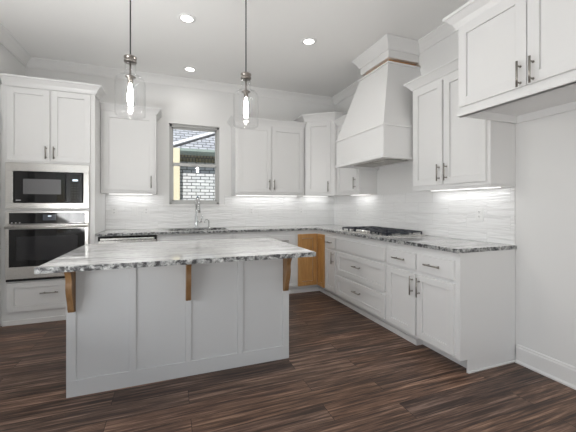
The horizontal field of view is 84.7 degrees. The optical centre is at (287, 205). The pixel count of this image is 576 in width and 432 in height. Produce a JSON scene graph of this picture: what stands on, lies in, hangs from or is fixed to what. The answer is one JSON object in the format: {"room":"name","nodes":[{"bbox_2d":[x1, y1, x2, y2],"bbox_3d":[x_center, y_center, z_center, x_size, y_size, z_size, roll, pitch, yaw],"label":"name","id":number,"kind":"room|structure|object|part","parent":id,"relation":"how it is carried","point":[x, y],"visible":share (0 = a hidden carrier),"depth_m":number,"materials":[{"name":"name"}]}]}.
{"room":"kitchen","nodes":[
{"label":"kitchen","id":0,"kind":"room"},
{"bbox_2d":[0,43,24,83],"bbox_3d":[-1.883,-0.263,0.239,0.140,2.980,7.500,0,0,-21],"label":"wall","id":1,"kind":"structure","parent":0,"point":[9,64],"depth_m":3.40,"materials":[{"name":"white paint"}]},
{"bbox_2d":[0,23,31,66],"bbox_3d":[-1.775,-1.704,0.280,0.090,0.098,7.500,0,0,-21],"label":"trim","id":2,"kind":"structure","parent":1,"relation":"attached to","point":[7,40],"depth_m":3.39,"materials":[{"name":"white paint"}]},
{"bbox_2d":[25,67,333,229],"bbox_3d":[-1.211,-0.263,4.572,4.165,2.980,0.140,0,0,-21],"label":"wall","id":3,"kind":"structure","parent":0,"point":[179,105],"depth_m":4.43,"materials":[{"name":"white paint"}]},
{"bbox_2d":[100,102,161,194],"bbox_3d":[-1.967,-0.684,4.014,0.672,1.079,0.371,0,0,-21],"label":"upper cabinet","id":4,"kind":"object","parent":3,"relation":"attached to","point":[128,133],"visible":1,"depth_m":3.88,"materials":[{"name":"white paint"}]},
{"bbox_3d":[-1.946,-0.653,3.880,0.558,0.930,0.020,0,0,-21],"label":"door","id":5,"kind":"part","parent":4,"relation":"part of","materials":[{"name":"white paint"}]},
{"bbox_3d":[-2.007,-0.153,4.032,0.610,0.016,0.309,0,0,-21],"label":"rail","id":6,"kind":"part","parent":4,"relation":"part of","materials":[{"name":"white paint"}]},
{"bbox_3d":[-1.967,-1.185,4.014,0.672,0.078,0.371,0,0,-21],"label":"crown moulding","id":7,"kind":"part","parent":4,"relation":"part of","materials":[{"name":"white paint"}]},
{"bbox_2d":[26,57,333,105],"bbox_3d":[-1.170,-1.704,4.465,4.165,0.098,0.090,0,0,-21],"label":"trim","id":8,"kind":"structure","parent":3,"relation":"attached to","point":[34,62],"depth_m":4.30,"materials":[{"name":"white paint"}]},
{"bbox_2d":[169,124,218,203],"bbox_3d":[-1.336,-0.574,4.524,0.677,1.122,0.062,0,0,-21],"label":"window","id":9,"kind":"structure","parent":3,"relation":"in","point":[172,164],"depth_m":4.50,"materials":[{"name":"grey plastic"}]},
{"bbox_3d":[-1.342,-0.834,4.540,0.613,0.532,0.022,0,0,-21],"label":"sash","id":10,"kind":"part","parent":9,"relation":"part of","materials":[{"name":"clear glass"}]},
{"bbox_3d":[-1.333,-0.319,4.517,0.613,0.552,0.023,0,0,-21],"label":"sash","id":11,"kind":"part","parent":9,"relation":"part of","materials":[{"name":"clear glass"}]},
{"bbox_2d":[164,204,224,205],"bbox_3d":[-1.314,-0.004,4.466,0.827,0.026,0.074,0,0,-21],"label":"trim","id":12,"kind":"structure","parent":3,"relation":"attached to","point":[169,204],"depth_m":4.43,"materials":[{"name":"white paint"}]},
{"bbox_2d":[106,194,333,229],"bbox_3d":[-0.795,0.084,4.648,3.313,0.458,0.010,0,0,-21],"label":"tile backsplash","id":13,"kind":"structure","parent":3,"relation":"attached to","point":[268,210],"depth_m":4.61,"materials":[{"name":"white tile"}]},
{"bbox_2d":[111,207,116,215],"bbox_3d":[-2.250,0.074,4.091,0.075,0.116,0.009,0,0,-21],"label":"outlet","id":14,"kind":"object","parent":13,"relation":"attached to","point":[113,209],"visible":1,"depth_m":4.09,"materials":[{"name":"white plastic"}]},
{"bbox_2d":[131,207,137,215],"bbox_3d":[-2.025,0.074,4.175,0.075,0.116,0.010,0,0,-21],"label":"light switch","id":15,"kind":"object","parent":13,"relation":"attached to","point":[134,210],"visible":1,"depth_m":4.17,"materials":[{"name":"white plastic"}]},
{"bbox_2d":[143,207,148,214],"bbox_3d":[-1.895,0.074,4.224,0.075,0.116,0.009,0,0,-21],"label":"outlet","id":16,"kind":"object","parent":13,"relation":"attached to","point":[145,209],"visible":1,"depth_m":4.22,"materials":[{"name":"white plastic"}]},
{"bbox_2d":[249,207,253,214],"bbox_3d":[-0.546,0.082,4.731,0.075,0.116,0.009,0,0,-21],"label":"outlet","id":17,"kind":"object","parent":13,"relation":"attached to","point":[251,209],"visible":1,"depth_m":4.73,"materials":[{"name":"white plastic"}]},
{"bbox_2d":[227,115,305,195],"bbox_3d":[-0.312,-0.684,4.636,1.095,1.079,0.371,0,0,-21],"label":"upper cabinet","id":18,"kind":"object","parent":3,"relation":"attached to","point":[267,155],"visible":1,"depth_m":4.50,"materials":[{"name":"white paint"}]},
{"bbox_3d":[-0.468,-0.653,4.434,0.478,0.930,0.020,0,0,-21],"label":"door","id":19,"kind":"part","parent":18,"relation":"part of","materials":[{"name":"white paint"}]},
{"bbox_2d":[236,195,274,195],"bbox_3d":[-0.310,-0.150,4.742,0.960,0.013,0.025,0,0,-21],"label":"led light bar","id":20,"kind":"object","parent":18,"relation":"attached to","point":[236,195],"visible":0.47,"depth_m":4.67,"materials":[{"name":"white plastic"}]},
{"bbox_3d":[-0.312,-1.185,4.636,1.095,0.078,0.371,0,0,-21],"label":"crown moulding","id":21,"kind":"part","parent":18,"relation":"part of","materials":[{"name":"white paint"}]},
{"bbox_3d":[-0.294,-0.153,4.675,1.033,0.016,0.309,0,0,-21],"label":"rail","id":22,"kind":"part","parent":18,"relation":"part of","materials":[{"name":"white paint"}]},
{"bbox_3d":[-0.005,-0.653,4.608,0.478,0.930,0.020,0,0,-21],"label":"door","id":23,"kind":"part","parent":18,"relation":"part of","materials":[{"name":"white paint"}]},
{"bbox_2d":[293,111,346,195],"bbox_3d":[0.538,-0.742,4.799,0.728,1.194,0.662,0,0,-21],"label":"upper cabinet","id":24,"kind":"object","parent":3,"relation":"attached to","point":[320,131],"visible":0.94,"depth_m":4.62,"materials":[{"name":"white paint"}]},
{"bbox_3d":[0.451,-0.701,4.634,0.354,1.025,0.020,0,0,18],"label":"door","id":25,"kind":"part","parent":24,"relation":"part of","materials":[{"name":"white paint"}]},
{"bbox_3d":[0.500,-1.290,4.702,0.985,0.098,0.307,0,0,21],"label":"crown moulding","id":26,"kind":"part","parent":24,"relation":"part of","materials":[{"name":"white paint"}]},
{"bbox_3d":[0.469,-0.153,4.649,0.440,0.016,0.020,0,0,18],"label":"rail","id":27,"kind":"part","parent":24,"relation":"part of","materials":[{"name":"white paint"}]},
{"bbox_2d":[0,0,469,96],"bbox_3d":[0.132,-1.813,0.996,4.465,0.120,7.800,0,0,-21],"label":"ceiling","id":28,"kind":"structure","parent":0,"point":[91,32],"depth_m":3.22,"materials":[{"name":"white paint"}]},
{"bbox_2d":[124,0,136,105],"bbox_3d":[-1.088,-1.183,2.183,0.195,1.139,0.195,0,0,-21],"label":"pendant light","id":29,"kind":"object","parent":28,"relation":"hanging from","point":[129,59],"visible":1,"depth_m":2.17,"materials":[{"name":"clear glass"}]},
{"bbox_2d":[125,62,135,83],"bbox_3d":[-1.088,-0.915,2.183,0.068,0.144,0.068,0,0,-21],"label":"socket","id":30,"kind":"object","parent":29,"relation":"attached to","point":[129,77],"depth_m":2.18,"materials":[{"name":"silver metal"}]},
{"bbox_3d":[-1.088,-1.383,2.183,0.009,0.700,0.009,0,0,-21],"label":"cord","id":31,"kind":"part","parent":29,"relation":"part of","materials":[{"name":"black plastic"}]},
{"bbox_2d":[178,13,195,22],"bbox_3d":[-0.945,-1.748,2.955,0.166,0.008,0.166,0,0,-21],"label":"recessed light","id":32,"kind":"object","parent":28,"relation":"in","point":[184,17],"visible":1,"depth_m":2.95,"materials":[{"name":"white paint"}]},
{"bbox_2d":[183,66,196,71],"bbox_3d":[-1.259,-1.748,4.059,0.166,0.008,0.166,0,0,-21],"label":"recessed light","id":33,"kind":"object","parent":28,"relation":"in","point":[186,68],"visible":1,"depth_m":4.05,"materials":[{"name":"white paint"}]},
{"bbox_2d":[241,0,250,116],"bbox_3d":[-0.328,-1.183,2.468,0.195,1.139,0.195,0,0,-21],"label":"pendant light","id":34,"kind":"object","parent":28,"relation":"hanging from","point":[245,76],"visible":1,"depth_m":2.46,"materials":[{"name":"clear glass"}]},
{"bbox_2d":[242,79,249,97],"bbox_3d":[-0.328,-0.915,2.468,0.068,0.144,0.068,0,0,-21],"label":"socket","id":35,"kind":"object","parent":34,"relation":"attached to","point":[245,92],"depth_m":2.46,"materials":[{"name":"silver metal"}]},
{"bbox_3d":[-0.328,-1.383,2.468,0.009,0.700,0.009,0,0,-21],"label":"cord","id":36,"kind":"part","parent":34,"relation":"part of","materials":[{"name":"black plastic"}]},
{"bbox_2d":[301,37,316,44],"bbox_3d":[0.224,-1.748,3.369,0.166,0.008,0.166,0,0,-21],"label":"recessed light","id":37,"kind":"object","parent":28,"relation":"in","point":[307,40],"visible":1,"depth_m":3.36,"materials":[{"name":"white paint"}]},
{"bbox_2d":[0,291,575,431],"bbox_3d":[0.132,1.277,0.996,4.465,0.100,7.800,0,0,-21],"label":"floor","id":38,"kind":"structure","parent":0,"point":[343,371],"depth_m":2.04,"materials":[{"name":"brown wood"}]},
{"bbox_2d":[0,73,105,326],"bbox_3d":[-2.589,-0.047,3.614,0.909,2.548,0.682,0,0,-21],"label":"tall cabinet","id":39,"kind":"object","parent":38,"relation":"on","point":[45,120],"depth_m":3.32,"materials":[{"name":"white paint"}]},
{"bbox_3d":[-2.917,-0.003,3.224,0.021,2.460,0.020,0,0,-21],"label":"filler panel","id":40,"kind":"part","parent":39,"relation":"part of","materials":[{"name":"white wood"}]},
{"bbox_3d":[-2.687,-0.838,3.279,0.361,0.746,0.020,0,0,-21],"label":"door","id":41,"kind":"part","parent":39,"relation":"part of","materials":[{"name":"white paint"}]},
{"bbox_3d":[-2.515,1.202,3.346,0.815,0.050,0.014,0,0,-21],"label":"shoe moulding","id":42,"kind":"part","parent":39,"relation":"part of","materials":[{"name":"white paint"}]},
{"bbox_3d":[-2.514,0.942,3.344,0.732,0.300,0.020,0,0,-21],"label":"drawer","id":43,"kind":"part","parent":39,"relation":"part of","materials":[{"name":"white paint"}]},
{"bbox_2d":[4,211,88,281],"bbox_3d":[-2.598,0.417,3.549,0.727,0.716,0.616,0,0,-21],"label":"wall oven","id":44,"kind":"object","parent":39,"relation":"in","point":[33,239],"visible":0.82,"depth_m":3.28,"materials":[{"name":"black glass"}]},
{"bbox_3d":[-2.518,0.764,3.335,0.727,0.021,0.030,0,0,-21],"label":"vent trim","id":45,"kind":"part","parent":44,"relation":"part of","materials":[{"name":"black plastic"}]},
{"bbox_3d":[-2.499,0.221,3.284,0.703,0.029,0.051,0,0,-21],"label":"handle","id":46,"kind":"part","parent":44,"relation":"part of","materials":[{"name":"silver metal"}]},
{"bbox_3d":[-2.508,0.434,3.305,0.661,0.385,0.004,0,0,-21],"label":"door glass","id":47,"kind":"part","parent":44,"relation":"part of","materials":[{"name":"black glass"}]},
{"bbox_3d":[-2.517,0.126,3.331,0.727,0.133,0.038,0,0,-21],"label":"control panel","id":48,"kind":"part","parent":44,"relation":"part of","materials":[{"name":"silver metal"}]},
{"bbox_3d":[-2.510,0.131,3.311,0.661,0.112,0.004,0,0,-21],"label":"glass","id":49,"kind":"part","parent":44,"relation":"part of","materials":[{"name":"black glass"}]},
{"bbox_2d":[5,162,89,208],"bbox_3d":[-2.598,-0.203,3.552,0.730,0.470,0.531,0,0,-21],"label":"microwave","id":50,"kind":"object","parent":39,"relation":"in","point":[27,185],"visible":1,"depth_m":3.30,"materials":[{"name":"silver metal"}]},
{"bbox_3d":[-2.579,-0.190,3.292,0.443,0.310,0.030,0,0,-21],"label":"door","id":51,"kind":"part","parent":50,"relation":"part of","materials":[{"name":"black glass"}]},
{"bbox_3d":[-2.296,-0.190,3.398,0.153,0.310,0.030,0,0,-21],"label":"control panel","id":52,"kind":"part","parent":50,"relation":"part of","materials":[{"name":"black glass"}]},
{"bbox_3d":[-2.506,-1.272,3.426,0.887,0.098,0.272,0,0,-21],"label":"crown moulding","id":53,"kind":"part","parent":39,"relation":"part of","materials":[{"name":"white paint"}]},
{"bbox_3d":[-2.338,-0.838,3.410,0.357,0.746,0.020,0,0,-21],"label":"door","id":54,"kind":"part","parent":39,"relation":"part of","materials":[{"name":"white paint"}]},
{"bbox_2d":[98,235,156,243],"bbox_3d":[-1.934,0.789,3.892,0.602,0.876,0.606,0,0,-21],"label":"dishwasher","id":55,"kind":"object","parent":38,"relation":"on","point":[133,238],"visible":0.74,"depth_m":3.62,"materials":[{"name":"grey metal"}]},
{"bbox_3d":[-1.830,0.381,3.614,0.558,0.024,0.014,0,0,-21],"label":"handle","id":56,"kind":"part","parent":55,"relation":"part of","materials":[{"name":"silver metal"}]},
{"bbox_3d":[-1.834,0.760,3.626,0.596,0.723,0.032,0,0,-21],"label":"door","id":57,"kind":"part","parent":55,"relation":"part of","materials":[{"name":"silver metal"}]},
{"bbox_2d":[63,258,291,397],"bbox_3d":[-0.771,0.785,2.462,1.516,0.884,0.720,0,0,-21],"label":"kitchen island","id":58,"kind":"object","parent":38,"relation":"on","point":[127,327],"visible":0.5,"depth_m":2.23,"materials":[{"name":"white paint"}]},
{"bbox_3d":[-1.504,0.785,2.274,0.011,0.884,0.557,0,0,-21],"label":"panel","id":59,"kind":"part","parent":58,"relation":"part of","materials":[{"name":"white paint"}]},
{"bbox_3d":[-1.378,0.511,2.016,0.039,0.335,0.012,0,0,-21],"label":"plate","id":60,"kind":"part","parent":58,"relation":"part of","materials":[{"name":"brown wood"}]},
{"bbox_2d":[34,237,315,273],"bbox_3d":[-0.723,0.328,2.341,1.554,0.030,1.048,0,0,-21],"label":"island countertop","id":61,"kind":"structure","parent":58,"relation":"on","point":[88,257],"depth_m":2.06,"materials":[{"name":"stone"}]},
{"bbox_3d":[-0.021,0.511,2.526,0.040,0.335,0.012,0,0,-21],"label":"plate","id":62,"kind":"part","parent":58,"relation":"part of","materials":[{"name":"brown wood"}]},
{"bbox_3d":[-0.095,0.785,2.803,0.011,0.884,0.557,0,0,-21],"label":"panel","id":63,"kind":"part","parent":58,"relation":"part of","materials":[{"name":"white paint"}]},
{"bbox_2d":[157,232,232,241],"bbox_3d":[-1.222,0.785,4.149,0.900,0.883,0.641,0,0,-21],"label":"base cabinet","id":64,"kind":"object","parent":38,"relation":"on","point":[200,236],"visible":0.03,"depth_m":3.89,"materials":[{"name":"white paint"}]},
{"bbox_2d":[233,231,267,238],"bbox_3d":[-0.580,0.785,4.390,0.468,0.883,0.641,0,0,-21],"label":"base cabinet","id":65,"kind":"object","parent":38,"relation":"on","point":[236,235],"visible":0.05,"depth_m":4.14,"materials":[{"name":"white paint"}]},
{"bbox_3d":[-0.481,0.477,4.136,0.415,0.140,0.020,0,0,-21],"label":"drawer","id":66,"kind":"part","parent":65,"relation":"part of","materials":[{"name":"white paint"}]},
{"bbox_2d":[268,231,295,293],"bbox_3d":[-0.170,0.785,4.544,0.403,0.883,0.641,0,0,-21],"label":"base cabinet","id":67,"kind":"object","parent":38,"relation":"on","point":[289,237],"visible":0.3,"depth_m":4.32,"materials":[{"name":"white paint"}]},
{"bbox_3d":[-0.077,0.477,4.287,0.353,0.140,0.020,0,0,-21],"label":"drawer","id":68,"kind":"part","parent":67,"relation":"part of","materials":[{"name":"white paint"}]},
{"bbox_3d":[-0.077,0.840,4.287,0.353,0.525,0.020,0,0,-21],"label":"door","id":69,"kind":"part","parent":67,"relation":"part of","materials":[{"name":"white paint"}]},
{"bbox_2d":[294,230,329,295],"bbox_3d":[0.480,0.785,4.691,0.914,0.883,0.824,0,0,-21],"label":"base cabinet","id":70,"kind":"object","parent":38,"relation":"on","point":[310,271],"visible":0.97,"depth_m":4.41,"materials":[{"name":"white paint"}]},
{"bbox_2d":[95,224,516,252],"bbox_3d":[-0.275,0.328,3.276,3.322,0.030,2.942,0,0,-21],"label":"countertop","id":71,"kind":"structure","parent":70,"relation":"on","point":[454,245],"depth_m":3.53,"materials":[{"name":"stone"}]},
{"bbox_2d":[194,196,202,227],"bbox_3d":[-1.223,0.091,4.337,0.112,0.443,0.198,0,0,-21],"label":"faucet","id":72,"kind":"object","parent":71,"relation":"on","point":[197,197],"visible":0.98,"depth_m":4.38,"materials":[{"name":"silver metal"}]},
{"bbox_3d":[-1.237,-0.032,4.327,0.025,0.197,0.177,0,0,-30],"label":"spout","id":73,"kind":"part","parent":72,"relation":"part of","materials":[{"name":"silver metal"}]},
{"bbox_2d":[340,226,424,236],"bbox_3d":[1.034,0.289,3.610,0.490,0.048,0.910,0,0,-21],"label":"gas cooktop","id":74,"kind":"object","parent":71,"relation":"in","point":[369,230],"visible":1,"depth_m":3.40,"materials":[{"name":"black metal"}]},
{"bbox_3d":[0.271,0.756,4.418,0.285,0.718,0.020,0,0,-21],"label":"door","id":75,"kind":"part","parent":70,"relation":"part of","materials":[{"name":"brown wood"}]},
{"bbox_3d":[0.329,1.202,4.359,0.397,0.050,0.307,0,0,-21],"label":"shoe moulding","id":76,"kind":"part","parent":70,"relation":"part of","materials":[{"name":"white paint"}]},
{"bbox_3d":[0.455,0.756,4.368,0.020,0.718,0.199,0,0,-21],"label":"door","id":77,"kind":"part","parent":70,"relation":"part of","materials":[{"name":"brown wood"}]},
{"bbox_2d":[325,232,341,302],"bbox_3d":[0.806,0.785,4.208,0.641,0.883,0.306,0,0,-21],"label":"base cabinet","id":78,"kind":"object","parent":38,"relation":"on","point":[330,238],"visible":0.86,"depth_m":4.09,"materials":[{"name":"white paint"}]},
{"bbox_3d":[0.552,0.477,4.111,0.020,0.140,0.273,0,0,-21],"label":"drawer","id":79,"kind":"part","parent":78,"relation":"part of","materials":[{"name":"white paint"}]},
{"bbox_3d":[0.552,0.840,4.111,0.020,0.525,0.273,0,0,-21],"label":"door","id":80,"kind":"part","parent":78,"relation":"part of","materials":[{"name":"white paint"}]},
{"bbox_3d":[0.617,1.202,4.137,0.014,0.050,0.306,0,0,-21],"label":"shoe moulding","id":81,"kind":"part","parent":78,"relation":"part of","materials":[{"name":"white paint"}]},
{"bbox_2d":[336,233,392,330],"bbox_3d":[1.033,0.785,3.603,0.641,0.883,0.983,0,0,-21],"label":"base cabinet","id":82,"kind":"object","parent":38,"relation":"on","point":[361,263],"visible":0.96,"depth_m":3.41,"materials":[{"name":"white paint"}]},
{"bbox_3d":[0.778,0.987,3.508,0.020,0.236,0.946,0,0,-21],"label":"drawer","id":83,"kind":"part","parent":82,"relation":"part of","materials":[{"name":"white paint"}]},
{"bbox_3d":[0.778,0.706,3.508,0.020,0.267,0.946,0,0,-21],"label":"drawer","id":84,"kind":"part","parent":82,"relation":"part of","materials":[{"name":"white paint"}]},
{"bbox_3d":[0.844,1.202,3.532,0.014,0.050,0.983,0,0,-21],"label":"shoe moulding","id":85,"kind":"part","parent":82,"relation":"part of","materials":[{"name":"white paint"}]},
{"bbox_2d":[387,242,514,373],"bbox_3d":[1.352,0.785,2.754,0.642,0.883,0.826,0,0,-21],"label":"base cabinet","id":86,"kind":"object","parent":38,"relation":"on","point":[459,306],"visible":0.98,"depth_m":2.44,"materials":[{"name":"white paint"}]},
{"bbox_3d":[1.022,0.479,2.858,0.020,0.145,0.367,0,0,-21],"label":"drawer","id":87,"kind":"part","parent":86,"relation":"part of","materials":[{"name":"white paint"}]},
{"bbox_3d":[1.022,0.842,2.858,0.020,0.530,0.367,0,0,-21],"label":"door","id":88,"kind":"part","parent":86,"relation":"part of","materials":[{"name":"white paint"}]},
{"bbox_3d":[1.074,1.202,2.920,0.014,0.050,0.320,0,0,-21],"label":"shoe moulding","id":89,"kind":"part","parent":86,"relation":"part of","materials":[{"name":"white paint"}]},
{"bbox_3d":[1.077,0.682,2.630,0.039,0.160,0.015,0,0,-21],"label":"handle","id":90,"kind":"part","parent":86,"relation":"part of","materials":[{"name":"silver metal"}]},
{"bbox_3d":[1.131,0.477,2.486,0.039,0.015,0.160,0,0,-21],"label":"handle","id":91,"kind":"part","parent":86,"relation":"part of","materials":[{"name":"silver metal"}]},
{"bbox_3d":[1.158,0.479,2.496,0.020,0.145,0.367,0,0,-21],"label":"drawer","id":92,"kind":"part","parent":86,"relation":"part of","materials":[{"name":"white paint"}]},
{"bbox_3d":[1.158,0.842,2.496,0.020,0.530,0.367,0,0,-21],"label":"door","id":93,"kind":"part","parent":86,"relation":"part of","materials":[{"name":"white paint"}]},
{"bbox_3d":[1.518,0.785,2.393,0.586,0.883,0.008,0,0,-21],"label":"panel","id":94,"kind":"part","parent":86,"relation":"part of","materials":[{"name":"white paint"}]},
{"bbox_3d":[1.555,1.220,2.396,0.514,0.014,0.012,0,0,-21],"label":"shoe moulding","id":95,"kind":"part","parent":86,"relation":"part of","materials":[{"name":"white paint"}]},
{"bbox_2d":[334,31,575,366],"bbox_3d":[2.147,-0.263,1.753,0.140,2.980,7.500,0,0,-21],"label":"wall","id":96,"kind":"structure","parent":0,"point":[545,147],"depth_m":2.32,"materials":[{"name":"white paint"}]},
{"bbox_2d":[332,76,363,104],"bbox_3d":[0.966,-1.704,4.573,0.090,0.098,1.389,0,0,-21],"label":"trim","id":97,"kind":"structure","parent":96,"relation":"attached to","point":[352,88],"depth_m":4.81,"materials":[{"name":"white paint"}]},
{"bbox_2d":[334,114,376,195],"bbox_3d":[0.914,-0.684,4.358,0.336,1.079,0.561,0,0,-21],"label":"upper cabinet","id":98,"kind":"object","parent":96,"relation":"attached to","point":[350,182],"visible":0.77,"depth_m":4.16,"materials":[{"name":"white paint"}]},
{"bbox_3d":[0.783,-1.185,4.316,0.062,0.078,0.548,0,0,-21],"label":"crown moulding","id":99,"kind":"part","parent":98,"relation":"part of","materials":[{"name":"white paint"}]},
{"bbox_3d":[0.805,-0.653,4.317,0.020,0.930,0.501,0,0,-21],"label":"door","id":100,"kind":"part","parent":98,"relation":"part of","materials":[{"name":"white paint"}]},
{"bbox_3d":[0.943,-0.153,4.369,0.274,0.016,0.561,0,0,-21],"label":"rail","id":101,"kind":"part","parent":98,"relation":"part of","materials":[{"name":"white paint"}]},
{"bbox_2d":[335,33,420,169],"bbox_3d":[1.043,-1.110,3.597,0.628,1.284,0.948,0,0,-21],"label":"range hood","id":102,"kind":"object","parent":96,"relation":"attached to","point":[376,131],"visible":0.88,"depth_m":3.34,"materials":[{"name":"white paint"}]},
{"bbox_3d":[1.043,-0.636,3.597,0.628,0.337,0.948,0,0,-21],"label":"moulding","id":103,"kind":"part","parent":102,"relation":"part of","materials":[{"name":"white paint"}]},
{"bbox_3d":[1.117,-1.694,3.612,0.479,0.113,0.666,0,0,-21],"label":"crown moulding","id":104,"kind":"part","parent":102,"relation":"part of","materials":[{"name":"white paint"}]},
{"bbox_2d":[334,187,514,244],"bbox_3d":[1.274,0.084,3.864,0.010,0.457,2.932,0,0,-21],"label":"tile backsplash","id":105,"kind":"structure","parent":96,"relation":"attached to","point":[450,214],"depth_m":3.17,"materials":[{"name":"white tile"}]},
{"bbox_2d":[475,208,483,220],"bbox_3d":[1.676,0.077,2.767,0.009,0.116,0.075,0,0,-21],"label":"outlet","id":106,"kind":"object","parent":105,"relation":"attached to","point":[479,212],"visible":1,"depth_m":2.76,"materials":[{"name":"white plastic"}]},
{"bbox_2d":[418,22,455,52],"bbox_3d":[2.375,-1.704,0.820,0.090,0.098,5.594,0,0,-21],"label":"trim","id":107,"kind":"structure","parent":96,"relation":"attached to","point":[444,30],"depth_m":3.18,"materials":[{"name":"white paint"}]},
{"bbox_2d":[403,57,514,190],"bbox_3d":[1.481,-0.684,2.847,0.336,1.079,0.881,0,0,-21],"label":"upper cabinet","id":108,"kind":"object","parent":96,"relation":"attached to","point":[450,151],"visible":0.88,"depth_m":2.72,"materials":[{"name":"white paint"}]},
{"bbox_3d":[1.311,-0.653,2.970,0.020,0.930,0.348,0,0,-21],"label":"door","id":109,"kind":"part","parent":108,"relation":"part of","materials":[{"name":"white paint"}]},
{"bbox_3d":[1.481,-1.185,2.847,0.336,0.078,0.881,0,0,-21],"label":"crown moulding","id":110,"kind":"part","parent":108,"relation":"part of","materials":[{"name":"white paint"}]},
{"bbox_3d":[1.521,-0.153,2.829,0.274,0.016,0.819,0,0,-21],"label":"rail","id":111,"kind":"part","parent":108,"relation":"part of","materials":[{"name":"white paint"}]},
{"bbox_2d":[430,187,499,190],"bbox_3d":[1.567,-0.150,2.849,0.025,0.013,0.720,0,0,-21],"label":"led light bar","id":112,"kind":"object","parent":108,"relation":"attached to","point":[475,187],"visible":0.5,"depth_m":2.81,"materials":[{"name":"white plastic"}]},
{"bbox_3d":[1.449,-0.653,2.602,0.020,0.930,0.390,0,0,-21],"label":"door","id":113,"kind":"part","parent":108,"relation":"part of","materials":[{"name":"white paint"}]},
{"bbox_2d":[442,0,575,123],"bbox_3d":[1.631,-1.002,1.960,0.678,0.733,1.022,0,0,-21],"label":"upper cabinet","id":114,"kind":"object","parent":96,"relation":"attached to","point":[517,58],"visible":1,"depth_m":1.97,"materials":[{"name":"white paint"}]},
{"bbox_3d":[1.471,-1.315,1.900,0.337,0.105,1.022,0,0,-21],"label":"crown moulding","id":115,"kind":"part","parent":114,"relation":"part of","materials":[{"name":"white paint"}]},
{"bbox_3d":[1.305,-0.981,2.046,0.020,0.565,0.458,0,0,-21],"label":"door","id":116,"kind":"part","parent":114,"relation":"part of","materials":[{"name":"white paint"}]},
{"bbox_3d":[1.670,-0.666,1.937,0.622,0.063,0.951,0,0,-21],"label":"rail","id":117,"kind":"part","parent":114,"relation":"part of","materials":[{"name":"white paint"}]},
{"bbox_3d":[1.348,-0.768,1.851,0.039,0.150,0.015,0,0,-21],"label":"handle","id":118,"kind":"part","parent":114,"relation":"part of","materials":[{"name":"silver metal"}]},
{"bbox_3d":[1.373,-0.768,1.786,0.039,0.150,0.015,0,0,-21],"label":"handle","id":119,"kind":"part","parent":114,"relation":"part of","materials":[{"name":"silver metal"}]},
{"bbox_3d":[1.469,-0.981,1.611,0.020,0.565,0.458,0,0,-21],"label":"door","id":120,"kind":"part","parent":114,"relation":"part of","materials":[{"name":"white paint"}]},
{"bbox_2d":[515,344,575,389],"bbox_3d":[2.587,1.156,0.344,0.026,0.142,4.552,0,0,-21],"label":"baseboard","id":121,"kind":"structure","parent":96,"relation":"attached to","point":[561,372],"depth_m":2.27,"materials":[{"name":"white paint"}]},
{"label":"outside","id":122,"kind":"structure","parent":0,"visible":0},
{"bbox_3d":[-3.020,1.477,12.470,26.000,0.100,15.800,0,0,-21],"label":"ground","id":123,"kind":"structure","parent":122,"visible":0},
{"bbox_2d":[173,129,214,199],"bbox_3d":[0.295,-1.129,10.468,9.400,5.113,3.880,0,0,-21],"label":"house","id":124,"kind":"structure","parent":123,"relation":"on","point":[198,147],"depth_m":7.80,"materials":[{"name":"brick"}]},
{"bbox_3d":[-2.715,0.047,7.468,0.295,2.760,0.380,0,0,-21],"label":"corner trim","id":125,"kind":"part","parent":124,"relation":"part of","materials":[{"name":"beige"}]}
]}

